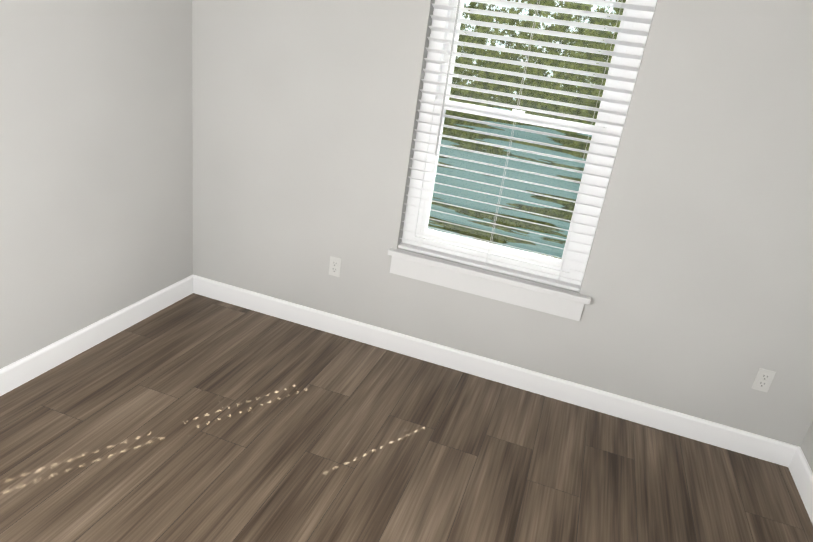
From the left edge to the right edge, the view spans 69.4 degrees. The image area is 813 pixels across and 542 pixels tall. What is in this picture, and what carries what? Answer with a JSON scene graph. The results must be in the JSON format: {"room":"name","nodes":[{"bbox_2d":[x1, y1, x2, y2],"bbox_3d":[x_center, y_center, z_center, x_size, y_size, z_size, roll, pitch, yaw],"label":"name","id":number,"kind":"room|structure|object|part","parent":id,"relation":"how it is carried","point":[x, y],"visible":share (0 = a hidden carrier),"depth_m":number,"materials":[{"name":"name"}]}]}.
{"room":"empty bedroom","nodes":[
{"label":"empty bedroom","id":0,"kind":"room"},
{"bbox_2d":[0,0,192,368],"bbox_3d":[-1.834,-0.593,1.692,0.160,2.740,3.871,14,22,15],"label":"wall","id":1,"kind":"structure","parent":0,"point":[96,176],"depth_m":2.76,"materials":[{"name":"paint"}]},
{"bbox_2d":[0,275,192,395],"bbox_3d":[-1.925,0.633,2.154,0.017,0.118,3.517,14,22,15],"label":"baseboard","id":2,"kind":"structure","parent":1,"relation":"attached to","point":[16,374],"depth_m":2.98,"materials":[{"name":"white wood"}]},
{"bbox_2d":[0,293,812,541],"bbox_3d":[-0.321,1.154,1.759,3.794,0.120,3.871,14,22,15],"label":"floor","id":3,"kind":"structure","parent":0,"point":[193,417],"depth_m":2.56,"materials":[{"name":"wood"}]},
{"bbox_2d":[192,0,812,446],"bbox_3d":[0.467,-0.741,2.889,3.474,2.740,0.160,14,22,15],"label":"wall","id":4,"kind":"structure","parent":0,"point":[698,282],"depth_m":2.91,"materials":[{"name":"paint"}]},
{"bbox_2d":[329,256,340,276],"bbox_3d":[-0.410,-0.025,3.361,0.070,0.115,0.008,14,22,15],"label":"electrical outlet","id":5,"kind":"object","parent":4,"relation":"attached to","point":[334,266],"visible":1,"depth_m":3.36,"materials":[{"name":"white plastic"}]},
{"bbox_2d":[192,275,800,466],"bbox_3d":[0.264,0.492,3.294,3.474,0.118,0.017,14,22,15],"label":"baseboard","id":6,"kind":"structure","parent":4,"relation":"attached to","point":[718,435],"depth_m":3.20,"materials":[{"name":"white wood"}]},
{"bbox_2d":[388,0,656,320],"bbox_3d":[0.534,-0.679,2.861,1.077,1.716,0.205,14,22,15],"label":"window","id":7,"kind":"structure","parent":4,"relation":"in","point":[538,258],"depth_m":2.98,"materials":[{"name":"white plastic"}]},
{"bbox_3d":[0.416,0.059,3.117,1.077,0.140,0.125,14,22,15],"label":"window sill apron","id":8,"kind":"part","parent":7,"relation":"part of","materials":[{"name":"white wood"}]},
{"bbox_2d":[398,0,654,291],"bbox_3d":[0.522,-0.738,2.813,0.983,1.570,0.070,14,22,15],"label":"window blinds","id":9,"kind":"object","parent":7,"relation":"attached to","point":[505,270],"visible":0.98,"depth_m":2.78,"materials":[{"name":"white plastic"}]},
{"bbox_2d":[752,368,775,392],"bbox_3d":[1.697,0.520,2.793,0.070,0.115,0.008,14,22,15],"label":"electrical outlet","id":10,"kind":"object","parent":4,"relation":"attached to","point":[763,379],"visible":1,"depth_m":2.79,"materials":[{"name":"white plastic"}]},
{"bbox_2d":[800,421,812,471],"bbox_3d":[1.573,0.272,0.768,0.160,2.740,3.871,14,22,15],"label":"wall","id":11,"kind":"structure","parent":0,"point":[806,446],"depth_m":2.76,"materials":[{"name":"paint"}]},
{"bbox_2d":[788,448,812,524],"bbox_3d":[1.315,1.456,1.276,0.017,0.118,3.517,14,22,15],"label":"baseboard","id":12,"kind":"structure","parent":11,"relation":"attached to","point":[801,472],"depth_m":2.69,"materials":[{"name":"white wood"}]},
{"label":"outside","id":13,"kind":"structure","parent":0,"visible":0},
{"bbox_2d":[428,0,625,258],"bbox_3d":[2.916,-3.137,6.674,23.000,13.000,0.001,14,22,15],"label":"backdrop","id":14,"kind":"structure","parent":13,"point":[465,231],"depth_m":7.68,"materials":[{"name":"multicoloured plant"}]}
]}

